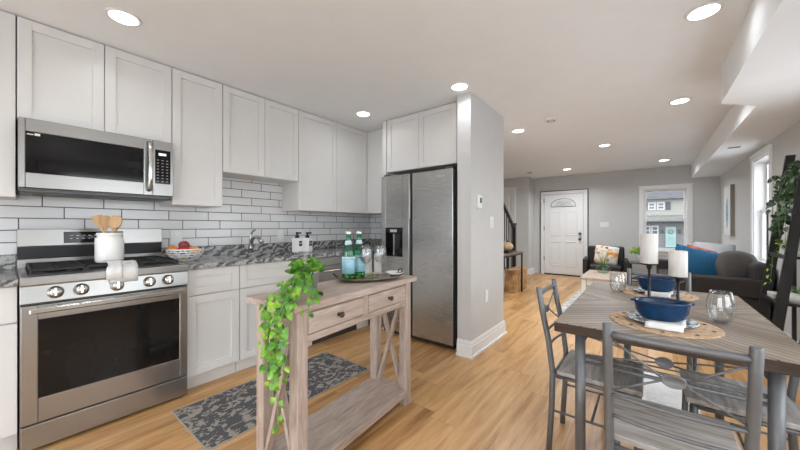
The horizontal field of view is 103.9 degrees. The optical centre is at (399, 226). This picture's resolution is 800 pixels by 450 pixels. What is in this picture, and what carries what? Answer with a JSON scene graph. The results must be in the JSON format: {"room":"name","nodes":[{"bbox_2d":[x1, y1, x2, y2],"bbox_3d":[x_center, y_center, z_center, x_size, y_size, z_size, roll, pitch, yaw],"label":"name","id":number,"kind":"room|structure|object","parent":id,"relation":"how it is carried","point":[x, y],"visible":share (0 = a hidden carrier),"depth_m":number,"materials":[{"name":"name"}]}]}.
{"room":"kitchen dining area","nodes":[
{"label":"kitchen dining area","id":0,"kind":"room"},
{"bbox_2d":[0,0,752,178],"bbox_3d":[1.097,-1.285,3.099,4.490,0.100,11.020,0,0,38],"label":"ceiling","id":1,"kind":"structure","parent":0,"point":[609,71],"depth_m":2.26,"materials":[{"name":"paint"}]},
{"bbox_2d":[104,7,141,26],"bbox_3d":[-1.627,-1.230,1.844,0.168,0.009,0.168,0,0,38],"label":"recessed light","id":2,"kind":"object","parent":1,"relation":"in","point":[119,15],"visible":1,"depth_m":1.83,"materials":[{"name":"white plastic"}]},
{"bbox_2d":[356,111,370,116],"bbox_3d":[-0.401,-1.230,3.423,0.168,0.009,0.168,0,0,38],"label":"recessed light","id":3,"kind":"object","parent":1,"relation":"in","point":[359,113],"visible":1,"depth_m":3.40,"materials":[{"name":"white"}]},
{"bbox_2d":[450,82,468,90],"bbox_3d":[0.525,-1.230,2.756,0.168,0.009,0.168,0,0,38],"label":"recessed light","id":4,"kind":"object","parent":1,"relation":"in","point":[458,86],"visible":1,"depth_m":2.74,"materials":[{"name":"white"}]},
{"bbox_2d":[545,116,556,122],"bbox_3d":[1.720,-1.216,3.566,0.130,0.037,0.129,0,0,38],"label":"smoke detector","id":5,"kind":"object","parent":1,"relation":"attached to","point":[551,118],"visible":1,"depth_m":3.53,"materials":[{"name":"white plastic"}]},
{"bbox_2d":[669,97,691,104],"bbox_3d":[2.746,-1.230,3.070,0.168,0.009,0.168,0,0,38],"label":"recessed light","id":6,"kind":"object","parent":1,"relation":"in","point":[684,99],"visible":1,"depth_m":3.05,"materials":[{"name":"white"}]},
{"bbox_2d":[684,1,724,20],"bbox_3d":[1.740,-1.230,1.794,0.168,0.009,0.168,0,0,38],"label":"recessed light","id":7,"kind":"object","parent":1,"relation":"in","point":[705,10],"visible":1,"depth_m":1.78,"materials":[{"name":"white"}]},
{"bbox_2d":[691,99,799,177],"bbox_3d":[4.493,-1.099,4.254,0.400,0.270,4.790,0,0,38],"label":"ceiling soffit","id":8,"kind":"structure","parent":1,"relation":"attached to","point":[749,127],"depth_m":3.39,"materials":[{"name":"paint"}]},
{"bbox_2d":[721,0,799,105],"bbox_3d":[1.044,-1.099,0.085,0.630,0.270,6.030,0,0,38],"label":"ceiling soffit","id":9,"kind":"structure","parent":1,"relation":"attached to","point":[761,66],"depth_m":1.86,"materials":[{"name":"paint"}]},
{"bbox_2d":[17,273,799,449],"bbox_3d":[1.097,1.253,3.099,4.490,0.100,11.020,0,0,38],"label":"floor","id":10,"kind":"structure","parent":0,"point":[498,399],"depth_m":2.17,"materials":[{"name":"brown wood"}]},
{"bbox_2d":[0,286,16,449],"bbox_3d":[-2.388,0.756,1.651,0.608,0.893,0.460,0,0,38],"label":"base cabinet","id":11,"kind":"object","parent":10,"relation":"on","point":[8,295],"visible":0.91,"depth_m":1.62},
{"bbox_2d":[0,255,17,287],"bbox_3d":[-2.376,0.246,1.642,0.638,0.126,0.463,0,0,38],"label":"countertop","id":12,"kind":"structure","parent":11,"relation":"on","point":[8,274],"depth_m":1.90,"materials":[{"name":"grey stone"}]},
{"bbox_2d":[17,229,187,449],"bbox_3d":[-1.969,0.611,2.102,0.706,1.185,0.758,0,0,38],"label":"gas range","id":13,"kind":"object","parent":10,"relation":"on","point":[92,351],"visible":0.92,"depth_m":1.88,"materials":[{"name":"metal"}]},
{"bbox_2d":[17,261,187,286],"bbox_3d":[-1.974,0.291,2.107,0.632,0.050,0.758,0,0,38],"label":"cooktop","id":14,"kind":"object","parent":13,"relation":"in","point":[91,275],"depth_m":1.83,"materials":[{"name":"metal"}]},
{"bbox_2d":[94,232,123,262],"bbox_3d":[-1.926,0.138,2.077,0.147,0.194,0.147,0,0,38],"label":"utensil crock","id":15,"kind":"object","parent":13,"relation":"on","point":[108,246],"visible":0.93,"depth_m":2.02,"materials":[{"name":"white ceramic"}]},
{"bbox_2d":[91,215,104,232],"bbox_3d":[-1.943,0.064,2.049,0.109,0.281,0.018,0,0,-43],"label":"wooden spatula","id":16,"kind":"object","parent":15,"relation":"in","point":[95,219],"visible":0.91,"depth_m":2.03,"materials":[{"name":"brown wood"}]},
{"bbox_2d":[99,215,109,232],"bbox_3d":[-1.942,0.066,2.061,0.033,0.276,0.066,0,0,26],"label":"wooden spoon","id":17,"kind":"object","parent":15,"relation":"in","point":[103,220],"visible":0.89,"depth_m":2.05,"materials":[{"name":"brown wood"}]},
{"bbox_2d":[109,216,121,232],"bbox_3d":[-1.912,0.066,2.083,0.092,0.276,0.012,0,0,-40],"label":"wooden spoon","id":18,"kind":"object","parent":15,"relation":"in","point":[114,221],"visible":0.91,"depth_m":2.09,"materials":[{"name":"brown wood"}]},
{"bbox_2d":[103,260,137,282],"bbox_3d":[-1.766,0.280,1.979,0.178,0.127,0.163,0,0,38],"label":"kitchen towel","id":19,"kind":"object","parent":13,"relation":"on","point":[117,270],"visible":0.99,"depth_m":1.94,"materials":[{"name":"fabric"}]},
{"bbox_2d":[186,265,238,388],"bbox_3d":[-1.653,0.756,2.579,0.608,0.893,0.368,0,0,38],"label":"base cabinet","id":20,"kind":"object","parent":10,"relation":"on","point":[212,293],"visible":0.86,"depth_m":2.39,"materials":[{"name":"wood"}]},
{"bbox_2d":[171,352,368,449],"bbox_3d":[-0.868,1.198,2.327,0.577,0.008,1.237,0,0,38],"label":"kitchen rug","id":21,"kind":"object","parent":10,"relation":"on","point":[215,420],"visible":0.82,"depth_m":2.08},
{"bbox_2d":[235,258,316,371],"bbox_3d":[-1.303,0.756,3.020,0.608,0.893,0.750,0,0,38],"label":"base cabinet","id":22,"kind":"object","parent":10,"relation":"on","point":[257,278],"visible":0.39,"depth_m":2.63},
{"bbox_2d":[161,239,380,269],"bbox_3d":[-0.926,0.246,3.376,0.758,0.126,2.530,0,0,38],"label":"countertop","id":23,"kind":"structure","parent":22,"relation":"on","point":[224,255],"depth_m":3.12,"materials":[{"name":"grey stone"}]},
{"bbox_2d":[165,248,204,260],"bbox_3d":[-1.705,0.224,2.486,0.262,0.099,0.262,0,0,38],"label":"fruit bowl","id":24,"kind":"object","parent":23,"relation":"on","point":[178,254],"visible":0.86,"depth_m":2.41,"materials":[{"name":"white ceramic"}]},
{"bbox_3d":[-1.705,0.224,2.486,0.069,0.065,0.069,0,0,18],"label":"pear","id":25,"kind":"object","parent":24,"relation":"in","visible":0},
{"bbox_2d":[178,240,189,246],"bbox_3d":[-1.714,0.146,2.483,0.076,0.071,0.075,0,0,-5],"label":"apple","id":26,"kind":"object","parent":25,"relation":"on","point":[185,243],"visible":0.65,"depth_m":2.46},
{"bbox_2d":[247,229,263,253],"bbox_3d":[-1.399,0.150,3.034,0.229,0.246,0.070,0,0,32],"label":"kitchen faucet","id":27,"kind":"object","parent":23,"relation":"on","point":[251,238],"visible":0.97,"depth_m":3.05,"materials":[{"name":"silver metal"}]},
{"bbox_2d":[292,232,301,252],"bbox_3d":[-1.080,0.167,3.300,0.089,0.212,0.080,0,0,18],"label":"soap dispenser","id":28,"kind":"object","parent":23,"relation":"on","point":[296,242],"visible":1,"depth_m":3.27,"materials":[{"name":"white ceramic"}]},
{"bbox_2d":[302,232,311,251],"bbox_3d":[-0.985,0.167,3.340,0.089,0.212,0.080,0,0,18],"label":"soap dispenser","id":29,"kind":"object","parent":23,"relation":"on","point":[306,242],"visible":0.99,"depth_m":3.31,"materials":[{"name":"white ceramic"}]},
{"bbox_2d":[246,272,416,449],"bbox_3d":[-0.314,0.772,1.835,0.371,0.862,1.004,0,0,34],"label":"console table","id":30,"kind":"object","parent":10,"relation":"on","point":[342,305],"visible":0.93,"depth_m":1.64,"materials":[{"name":"brown wood"}]},
{"bbox_2d":[257,256,324,433],"bbox_3d":[-0.502,0.518,1.491,0.268,0.718,0.477,0,0,-9],"label":"pothos","id":31,"kind":"object","parent":30,"relation":"on","point":[305,280],"visible":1,"depth_m":1.34,"materials":[{"name":"plant"}]},
{"bbox_2d":[301,270,318,291],"bbox_3d":[-0.480,0.288,1.656,0.112,0.106,0.111,0,0,38],"label":"pot","id":32,"kind":"object","parent":30,"relation":"on","point":[315,277],"depth_m":1.62,"materials":[{"name":"metal"}]},
{"bbox_2d":[272,377,405,449],"bbox_3d":[-0.316,1.104,1.836,0.310,0.026,0.926,0,0,34],"label":"shelf","id":33,"kind":"object","parent":30,"relation":"attached to","point":[336,424],"depth_m":1.82,"materials":[{"name":"brown wood"}]},
{"bbox_2d":[333,268,402,281],"bbox_3d":[-0.196,0.306,1.978,0.457,0.068,0.190,0,0,-21],"label":"serving tray","id":34,"kind":"object","parent":30,"relation":"on","point":[368,278],"visible":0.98,"depth_m":1.98,"materials":[{"name":"wood"}]},
{"bbox_2d":[342,232,354,273],"bbox_3d":[-0.320,0.183,1.944,0.080,0.302,0.081,0,0,-9],"label":"water bottle","id":35,"kind":"object","parent":34,"relation":"on","point":[348,262],"visible":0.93,"depth_m":1.91,"materials":[{"name":"green glass"}]},
{"bbox_2d":[342,273,374,280],"bbox_3d":[-0.263,0.310,1.949,0.242,0.035,0.147,0,0,-22],"label":"sprigs","id":36,"kind":"object","parent":34,"relation":"in","point":[360,273],"visible":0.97,"depth_m":1.94,"materials":[{"name":"green plant"}]},
{"bbox_2d":[353,231,364,275],"bbox_3d":[-0.265,0.183,2.032,0.080,0.302,0.081,0,0,-20],"label":"water bottle","id":37,"kind":"object","parent":34,"relation":"on","point":[359,258],"visible":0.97,"depth_m":2.00,"materials":[{"name":"green glass"}]},
{"bbox_2d":[385,270,403,274],"bbox_3d":[-0.035,0.304,2.050,0.126,0.016,0.125,0,0,38],"label":"dish","id":38,"kind":"object","parent":34,"relation":"on","point":[391,272],"visible":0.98,"depth_m":2.06,"materials":[{"name":"white ceramic"}]},
{"bbox_2d":[312,254,360,344],"bbox_3d":[-0.856,0.758,3.545,0.659,0.890,0.614,0,0,38],"label":"dishwasher","id":39,"kind":"object","parent":10,"relation":"on","point":[333,264],"visible":0.23,"depth_m":3.28,"materials":[{"name":"metal"}]},
{"bbox_2d":[356,253,371,328],"bbox_3d":[-0.624,0.756,3.878,0.608,0.893,0.183,0,0,38],"label":"base cabinet","id":40,"kind":"object","parent":10,"relation":"on","point":[368,264],"visible":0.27,"depth_m":3.72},
{"bbox_2d":[374,252,380,271],"bbox_3d":[-0.088,0.756,3.950,0.154,0.893,0.588,0,0,38],"label":"base cabinet","id":41,"kind":"object","parent":10,"relation":"on","point":[377,256],"visible":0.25,"depth_m":3.72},
{"bbox_2d":[382,121,395,328],"bbox_3d":[-0.002,-0.013,3.884,0.057,2.432,0.586,0,0,38],"label":"end panel","id":42,"kind":"object","parent":10,"relation":"on","point":[384,123],"visible":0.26,"depth_m":3.65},
{"bbox_2d":[381,166,456,348],"bbox_3d":[0.352,0.310,3.539,0.920,1.785,0.674,0,0,38],"label":"refrigerator","id":43,"kind":"object","parent":10,"relation":"on","point":[419,209],"visible":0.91,"depth_m":3.19,"materials":[{"name":"metal"}]},
{"bbox_2d":[504,251,522,291],"bbox_3d":[1.844,0.833,5.460,0.290,0.740,0.990,0,0,38],"label":"console","id":44,"kind":"object","parent":10,"relation":"on","point":[515,253],"visible":0.36,"depth_m":5.75,"materials":[{"name":"black metal"}]},
{"bbox_3d":[1.893,0.445,5.498,0.120,0.034,0.270,0,0,38],"label":"wooden tray","id":45,"kind":"object","parent":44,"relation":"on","visible":0},
{"bbox_2d":[504,240,512,250],"bbox_3d":[1.884,0.336,5.486,0.189,0.181,0.189,0,0,-29],"label":"ornament","id":46,"kind":"object","parent":45,"relation":"on","point":[508,246],"visible":0.91,"depth_m":5.42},
{"bbox_2d":[505,266,526,293],"bbox_3d":[2.191,0.998,5.900,0.222,0.410,0.630,0,0,38],"label":"wicker trunk","id":47,"kind":"object","parent":10,"relation":"on","point":[512,275],"visible":0.88,"depth_m":5.68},
{"bbox_2d":[554,287,587,313],"bbox_3d":[3.212,1.198,4.996,0.870,0.008,2.380,0,0,38],"label":"area rug","id":48,"kind":"object","parent":10,"relation":"on","point":[577,294],"visible":0.16,"depth_m":4.98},
{"bbox_2d":[580,270,626,293],"bbox_3d":[3.214,0.973,4.878,0.580,0.440,1.000,0,0,38],"label":"coffee table","id":49,"kind":"object","parent":48,"relation":"on","point":[591,276],"visible":0.44,"depth_m":4.64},
{"bbox_2d":[594,249,614,272],"bbox_3d":[3.301,0.556,5.045,0.289,0.394,0.293,0,0,38],"label":"flower vase","id":50,"kind":"object","parent":49,"relation":"on","point":[601,259],"visible":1,"depth_m":5.05,"materials":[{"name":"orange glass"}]},
{"bbox_2d":[536,279,643,449],"bbox_3d":[1.021,0.766,1.685,0.459,0.876,0.368,0,0,38],"label":"dining chair","id":51,"kind":"object","parent":10,"relation":"on","point":[565,370],"visible":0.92,"depth_m":1.64,"materials":[{"name":"metal"}]},
{"bbox_2d":[583,246,629,273],"bbox_3d":[4.253,0.813,6.480,0.780,0.780,0.680,0,0,34],"label":"armchair","id":52,"kind":"object","parent":10,"relation":"on","point":[623,263],"visible":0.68,"depth_m":6.40,"materials":[{"name":"black leather"}]},
{"bbox_2d":[594,245,618,264],"bbox_3d":[4.292,0.603,6.513,0.442,0.426,0.180,0,0,38],"label":"throw pillow","id":53,"kind":"object","parent":52,"relation":"on","point":[615,252],"visible":0.84,"depth_m":6.46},
{"bbox_2d":[629,261,642,283],"bbox_3d":[4.921,0.963,6.276,0.520,0.480,0.450,0,0,38],"label":"side table","id":54,"kind":"object","parent":10,"relation":"on","point":[631,262],"visible":0.23,"depth_m":6.27,"materials":[{"name":"wood"}]},
{"bbox_2d":[628,247,639,261],"bbox_3d":[4.858,0.560,6.308,0.428,0.327,0.390,0,0,38],"label":"potted houseplant","id":55,"kind":"object","parent":54,"relation":"on","point":[635,250],"visible":0.31,"depth_m":6.30,"materials":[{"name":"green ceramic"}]},
{"bbox_2d":[642,371,701,414],"bbox_3d":[1.832,1.200,2.191,0.390,0.006,0.990,0,0,38],"label":"floor mat","id":56,"kind":"object","parent":10,"relation":"on","point":[659,393],"visible":0.08,"depth_m":2.23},
{"bbox_2d":[624,268,698,413],"bbox_3d":[1.782,0.766,2.160,0.368,0.876,0.459,0,0,38],"label":"dining chair","id":57,"kind":"object","parent":56,"relation":"on","point":[629,273],"visible":0.13,"depth_m":2.20,"materials":[{"name":"metal"}]},
{"bbox_2d":[554,282,799,449],"bbox_3d":[1.435,0.823,1.727,0.790,0.760,1.310,0,0,38],"label":"dining table","id":58,"kind":"object","parent":10,"relation":"on","point":[584,318],"visible":0.64,"depth_m":1.36,"materials":[{"name":"wood"}]},
{"bbox_2d":[640,263,657,296],"bbox_3d":[1.469,0.331,1.847,0.120,0.225,0.119,0,0,38],"label":"candlestick","id":59,"kind":"object","parent":58,"relation":"on","point":[648,266],"visible":0.5,"depth_m":1.84,"materials":[{"name":"black metal"}]},
{"bbox_2d":[640,234,657,263],"bbox_3d":[1.469,0.127,1.847,0.084,0.181,0.084,0,0,38],"label":"pillar candle","id":60,"kind":"object","parent":59,"relation":"on","point":[648,242],"visible":1,"depth_m":1.81,"materials":[{"name":"wax"}]},
{"bbox_2d":[620,287,698,300],"bbox_3d":[1.687,0.439,2.057,0.400,0.008,0.400,0,0,10],"label":"placemat","id":61,"kind":"object","parent":58,"relation":"on","point":[684,296],"visible":0.38,"depth_m":1.99,"materials":[{"name":"wicker"}]},
{"bbox_2d":[631,286,681,294],"bbox_3d":[1.683,0.428,2.060,0.260,0.018,0.260,0,0,38],"label":"dinner plate","id":62,"kind":"object","parent":61,"relation":"on","point":[638,288],"visible":0.38,"depth_m":2.10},
{"bbox_2d":[645,291,672,297],"bbox_3d":[1.667,0.423,2.014,0.145,0.025,0.196,0,0,38],"label":"cloth napkin","id":63,"kind":"object","parent":62,"relation":"on","point":[658,294],"visible":0.73,"depth_m":1.94,"materials":[{"name":"fabric"}]},
{"bbox_2d":[634,276,675,291],"bbox_3d":[1.685,0.380,2.058,0.236,0.084,0.153,0,0,33],"label":"oval bowl","id":64,"kind":"object","parent":63,"relation":"on","point":[658,284],"visible":0.75,"depth_m":2.01,"materials":[{"name":"blue ceramic"}]},
{"bbox_2d":[609,311,724,338],"bbox_3d":[1.194,0.439,1.427,0.400,0.008,0.400,0,0,9],"label":"placemat","id":65,"kind":"object","parent":58,"relation":"on","point":[704,330],"visible":0.47,"depth_m":1.33,"materials":[{"name":"wicker"}]},
{"bbox_2d":[626,311,699,327],"bbox_3d":[1.190,0.428,1.430,0.260,0.018,0.260,0,0,38],"label":"dinner plate","id":66,"kind":"object","parent":65,"relation":"on","point":[690,323],"visible":0.41,"depth_m":1.43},
{"bbox_2d":[644,319,685,332],"bbox_3d":[1.174,0.423,1.384,0.145,0.025,0.196,0,0,38],"label":"cloth napkin","id":67,"kind":"object","parent":66,"relation":"on","point":[679,327],"visible":0.8,"depth_m":1.33,"materials":[{"name":"fabric"}]},
{"bbox_2d":[630,296,694,321],"bbox_3d":[1.193,0.380,1.428,0.236,0.084,0.153,0,0,24],"label":"oval bowl","id":68,"kind":"object","parent":67,"relation":"on","point":[652,308],"visible":1,"depth_m":1.39,"materials":[{"name":"blue ceramic"}]},
{"bbox_2d":[668,276,688,299],"bbox_3d":[1.596,0.365,1.797,0.120,0.155,0.119,0,0,38],"label":"candlestick","id":69,"kind":"object","parent":58,"relation":"on","point":[677,279],"visible":0.56,"depth_m":1.79,"materials":[{"name":"black metal"}]},
{"bbox_2d":[668,250,687,277],"bbox_3d":[1.596,0.211,1.797,0.084,0.154,0.084,0,0,38],"label":"pillar candle","id":70,"kind":"object","parent":69,"relation":"on","point":[677,259],"visible":1,"depth_m":1.77,"materials":[{"name":"wax"}]},
{"bbox_2d":[602,322,764,449],"bbox_3d":[0.970,0.766,1.124,0.368,0.876,0.459,0,0,38],"label":"dining chair","id":71,"kind":"object","parent":10,"relation":"on","point":[643,424],"visible":1,"depth_m":1.06,"materials":[{"name":"metal"}]},
{"bbox_2d":[657,259,774,321],"bbox_3d":[4.269,0.803,4.438,0.940,0.800,2.260,0,0,38],"label":"sofa","id":72,"kind":"object","parent":10,"relation":"on","point":[748,289],"visible":0.24,"depth_m":3.48,"materials":[{"name":"grey fabric"}]},
{"bbox_2d":[658,269,667,273],"bbox_3d":[4.446,0.795,4.863,0.670,0.145,0.875,0,0,38],"label":"seat cushion","id":73,"kind":"object","parent":72,"relation":"on","point":[659,270],"depth_m":5.13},
{"bbox_2d":[675,244,690,250],"bbox_3d":[4.007,0.503,4.301,0.521,0.515,0.219,0,0,30],"label":"throw pillow","id":74,"kind":"object","parent":72,"relation":"on","point":[678,246],"visible":0.04,"depth_m":4.37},
{"bbox_2d":[684,247,718,275],"bbox_3d":[3.861,0.503,3.907,0.599,0.480,0.219,0,0,33],"label":"throw pillow","id":75,"kind":"object","parent":72,"relation":"on","point":[703,262],"visible":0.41,"depth_m":3.89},
{"bbox_2d":[687,244,716,252],"bbox_3d":[4.264,0.483,4.481,0.417,0.442,0.184,0,0,37],"label":"throw pillow","id":76,"kind":"object","parent":72,"relation":"on","point":[691,246],"visible":0.07,"depth_m":4.48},
{"bbox_2d":[692,241,735,252],"bbox_3d":[4.567,0.443,4.573,0.494,0.439,0.195,0,0,36],"label":"throw pillow","id":77,"kind":"object","parent":72,"relation":"on","point":[719,248],"visible":0.24,"depth_m":4.54,"materials":[{"name":"grey fabric"}]},
{"bbox_2d":[715,251,757,277],"bbox_3d":[3.959,0.488,3.676,0.363,0.401,0.261,0,0,37],"label":"throw pillow","id":78,"kind":"object","parent":72,"relation":"on","point":[728,263],"visible":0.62,"depth_m":3.62,"materials":[{"name":"grey fabric"}]},
{"bbox_2d":[679,340,799,449],"bbox_3d":[1.542,0.766,1.368,0.459,0.876,0.368,0,0,38],"label":"dining chair","id":79,"kind":"object","parent":10,"relation":"on","point":[737,408],"visible":0.6,"depth_m":1.36,"materials":[{"name":"metal"}]},
{"bbox_2d":[757,155,799,341],"bbox_3d":[3.376,0.273,2.779,0.280,1.860,0.490,0,0,38],"label":"ladder shelf","id":80,"kind":"object","parent":10,"relation":"on","point":[788,275],"visible":0.57,"depth_m":2.63,"materials":[{"name":"black paint"}]},
{"bbox_2d":[767,291,776,298],"bbox_3d":[3.430,0.625,2.832,0.110,0.044,0.180,0,0,38],"label":"plant pot","id":81,"kind":"object","parent":80,"relation":"on","point":[772,294],"visible":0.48,"depth_m":2.85,"materials":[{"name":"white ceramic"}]},
{"bbox_2d":[764,239,784,284],"bbox_3d":[3.481,0.320,2.838,0.137,0.455,0.229,0,0,-32],"label":"trailing ivy","id":82,"kind":"object","parent":80,"relation":"on","point":[779,244],"visible":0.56,"depth_m":2.88,"materials":[{"name":"green plant"}]},
{"bbox_2d":[766,160,799,234],"bbox_3d":[3.400,-0.247,2.736,0.242,0.665,0.403,0,0,38],"label":"trailing ivy","id":83,"kind":"object","parent":80,"relation":"on","point":[792,173],"visible":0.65,"depth_m":2.75,"materials":[{"name":"green plant"}]},
{"bbox_2d":[770,194,795,247],"bbox_3d":[3.313,-0.027,2.624,0.235,0.537,0.222,0,0,38],"label":"trailing ivy","id":84,"kind":"object","parent":80,"relation":"on","point":[787,204],"visible":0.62,"depth_m":2.65,"materials":[{"name":"green plant"}]},
{"bbox_2d":[789,286,799,304],"bbox_3d":[3.340,0.567,2.631,0.189,0.161,0.178,0,0,38],"label":"potted plant","id":85,"kind":"object","parent":80,"relation":"on","point":[794,298],"visible":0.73,"depth_m":2.61,"materials":[{"name":"white ceramic"}]},
{"bbox_2d":[789,292,799,304],"bbox_3d":[3.333,0.603,2.629,0.100,0.090,0.099,0,0,38],"label":"pot","id":86,"kind":"object","parent":80,"relation":"on","point":[794,298],"depth_m":2.61,"materials":[{"name":"white ceramic"}]},
{"bbox_3d":[1.084,0.158,5.724,1.009,2.090,2.830,0,0,38],"label":"staircase","id":87,"kind":"structure","parent":10,"relation":"on","visible":0},
{"bbox_2d":[504,203,516,267],"bbox_3d":[1.961,0.079,6.018,0.090,2.247,1.492,0,0,38],"label":"stair railing","id":88,"kind":"object","parent":87,"relation":"attached to","point":[513,225],"visible":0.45,"depth_m":6.38,"materials":[{"name":"black metal"}]},
{"bbox_2d":[372,92,503,340],"bbox_3d":[0.148,-0.016,3.796,1.937,2.438,0.834,0,0,38],"label":"wall partition","id":89,"kind":"structure","parent":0,"point":[480,128],"depth_m":3.00,"materials":[{"name":"paint"}]},
{"bbox_2d":[367,129,381,213],"bbox_3d":[-0.144,-0.699,4.121,0.456,1.060,0.391,0,0,38],"label":"upper cabinet","id":90,"kind":"object","parent":89,"relation":"attached to","point":[374,138],"visible":0.44,"depth_m":4.02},
{"bbox_2d":[370,214,380,238],"bbox_3d":[-0.136,0.003,4.371,0.762,0.600,0.008,0,0,38],"label":"tile backsplash","id":91,"kind":"structure","parent":89,"relation":"attached to","point":[375,219],"depth_m":4.54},
{"bbox_2d":[387,102,456,174],"bbox_3d":[0.384,-0.927,3.590,0.905,0.604,0.584,0,0,38],"label":"upper cabinet","id":92,"kind":"object","parent":89,"relation":"attached to","point":[426,140],"visible":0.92,"depth_m":3.34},
{"bbox_2d":[477,195,481,208],"bbox_3d":[0.757,-0.233,2.985,0.026,0.124,0.080,0,0,38],"label":"thermostat","id":93,"kind":"object","parent":89,"relation":"attached to","point":[479,197],"visible":1,"depth_m":2.96,"materials":[{"name":"white plastic"}]},
{"bbox_2d":[456,320,506,359],"bbox_3d":[0.866,1.128,3.227,0.167,0.150,0.898,0,0,38],"label":"baseboard","id":94,"kind":"structure","parent":89,"relation":"attached to","point":[472,349],"depth_m":2.99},
{"bbox_2d":[489,216,493,227],"bbox_3d":[0.951,-0.042,3.240,0.014,0.120,0.100,0,0,38],"label":"light switch","id":95,"kind":"object","parent":89,"relation":"attached to","point":[491,219],"visible":1,"depth_m":3.22,"materials":[{"name":"white plastic"}]},
{"bbox_2d":[504,177,533,268],"bbox_3d":[2.984,-0.016,8.219,0.890,2.438,0.450,0,0,38],"label":"wall","id":96,"kind":"structure","parent":0,"point":[524,186],"depth_m":7.89,"materials":[{"name":"paint"}]},
{"bbox_2d":[504,187,515,267],"bbox_3d":[2.734,0.098,8.149,0.575,2.210,0.070,0,0,38],"label":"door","id":97,"kind":"structure","parent":96,"relation":"in","point":[509,192],"depth_m":8.06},
{"bbox_2d":[534,165,719,275],"bbox_3d":[4.500,-0.016,7.394,4.290,2.438,0.140,0,0,38],"label":"wall","id":98,"kind":"structure","parent":0,"point":[613,196],"depth_m":6.91,"materials":[{"name":"paint"}]},
{"bbox_2d":[540,188,588,276],"bbox_3d":[3.989,0.155,7.661,1.072,2.095,0.076,0,0,38],"label":"door","id":99,"kind":"structure","parent":98,"relation":"in","point":[561,216],"depth_m":7.68,"materials":[{"name":"wood"}]},
{"bbox_2d":[551,198,575,206],"bbox_3d":[4.001,-0.585,7.676,0.550,0.205,0.013,0,0,38],"label":"window","id":100,"kind":"structure","parent":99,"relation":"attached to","point":[555,202],"depth_m":7.67,"materials":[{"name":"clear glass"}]},
{"bbox_2d":[638,183,693,255],"bbox_3d":[5.533,-0.132,6.541,0.890,1.469,0.175,0,0,38],"label":"window","id":101,"kind":"structure","parent":98,"relation":"in","point":[687,187],"depth_m":6.46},
{"bbox_2d":[720,120,799,340],"bbox_3d":[2.833,-0.016,1.724,0.140,2.438,11.020,0,0,38],"label":"wall","id":102,"kind":"structure","parent":0,"point":[787,142],"depth_m":4.29,"materials":[{"name":"paint"}]},
{"bbox_2d":[724,184,734,235],"bbox_3d":[5.465,-0.257,5.200,0.049,0.830,0.556,0,0,38],"label":"canvas art","id":103,"kind":"object","parent":102,"relation":"attached to","point":[729,191],"visible":1,"depth_m":5.05,"materials":[{"name":"white"}]},
{"bbox_2d":[749,143,772,262],"bbox_3d":[4.417,-0.181,3.760,0.185,1.469,0.910,0,0,38],"label":"window","id":104,"kind":"structure","parent":102,"relation":"in","point":[761,170],"depth_m":4.02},
{"bbox_3d":[-0.624,-0.016,4.462,0.100,2.438,11.020,0,0,38],"label":"wall","id":105,"kind":"structure","parent":0,"visible":0},
{"bbox_2d":[0,10,15,199],"bbox_3d":[-2.483,-0.699,1.763,0.322,1.060,0.398,0,0,38],"label":"upper cabinet","id":106,"kind":"object","parent":105,"relation":"attached to","point":[7,20],"visible":1,"depth_m":1.80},
{"bbox_2d":[16,16,170,142],"bbox_3d":[-2.122,-0.929,2.218,0.322,0.600,0.756,0,0,38],"label":"upper cabinet","id":107,"kind":"object","parent":105,"relation":"attached to","point":[62,77],"visible":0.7,"depth_m":2.06,"materials":[{"name":"wood"}]},
{"bbox_2d":[16,117,172,201],"bbox_3d":[-2.070,-0.410,2.171,0.462,0.429,0.741,0,0,38],"label":"microwave oven","id":108,"kind":"object","parent":107,"relation":"attached to","point":[53,159],"visible":1,"depth_m":2.01,"materials":[{"name":"metal"}]},
{"bbox_2d":[0,177,369,271],"bbox_3d":[-2.191,-0.172,2.397,0.008,0.950,5.637,0,0,38],"label":"tile backsplash","id":109,"kind":"structure","parent":105,"relation":"attached to","point":[247,205],"depth_m":2.90,"materials":[{"name":"tile"}]},
{"bbox_2d":[170,231,181,244],"bbox_3d":[-1.935,0.098,2.707,0.010,0.120,0.090,0,0,38],"label":"wall outlet","id":110,"kind":"object","parent":109,"relation":"attached to","point":[175,236],"visible":0.95,"depth_m":2.70,"materials":[{"name":"white plastic"}]},
{"bbox_2d":[277,230,283,240],"bbox_3d":[-1.326,0.103,3.475,0.010,0.120,0.075,0,0,38],"label":"wall outlet","id":111,"kind":"object","parent":109,"relation":"attached to","point":[280,233],"visible":1,"depth_m":3.47,"materials":[{"name":"white plastic"}]},
{"bbox_2d":[160,68,221,207],"bbox_3d":[-1.772,-0.699,2.660,0.322,1.060,0.364,0,0,38],"label":"upper cabinet","id":112,"kind":"object","parent":105,"relation":"attached to","point":[196,101],"visible":0.96,"depth_m":2.56,"materials":[{"name":"wood"}]},
{"bbox_2d":[222,85,297,183],"bbox_3d":[-1.425,-0.851,3.099,0.322,0.756,0.746,0,0,38],"label":"upper cabinet","id":113,"kind":"object","parent":105,"relation":"attached to","point":[260,135],"visible":0.93,"depth_m":2.96,"materials":[{"name":"wood"}]},
{"bbox_2d":[282,110,366,213],"bbox_3d":[-0.871,-0.699,3.798,0.322,1.060,1.030,0,0,38],"label":"upper cabinet","id":114,"kind":"object","parent":105,"relation":"attached to","point":[332,156],"visible":0.99,"depth_m":3.62,"materials":[{"name":"wood"}]},
{"label":"outside","id":115,"kind":"structure","parent":0,"visible":0},
{"bbox_3d":[21.337,1.753,26.932,80.000,0.100,51.280,0,0,38],"label":"ground","id":116,"kind":"structure","parent":115,"visible":0},
{"bbox_2d":[646,190,683,247],"bbox_3d":[19.879,-2.147,23.482,18.800,7.700,9.300,0,0,38],"label":"neighboring house","id":117,"kind":"structure","parent":116,"relation":"on","point":[666,204],"depth_m":20.49,"materials":[{"name":"beige"}]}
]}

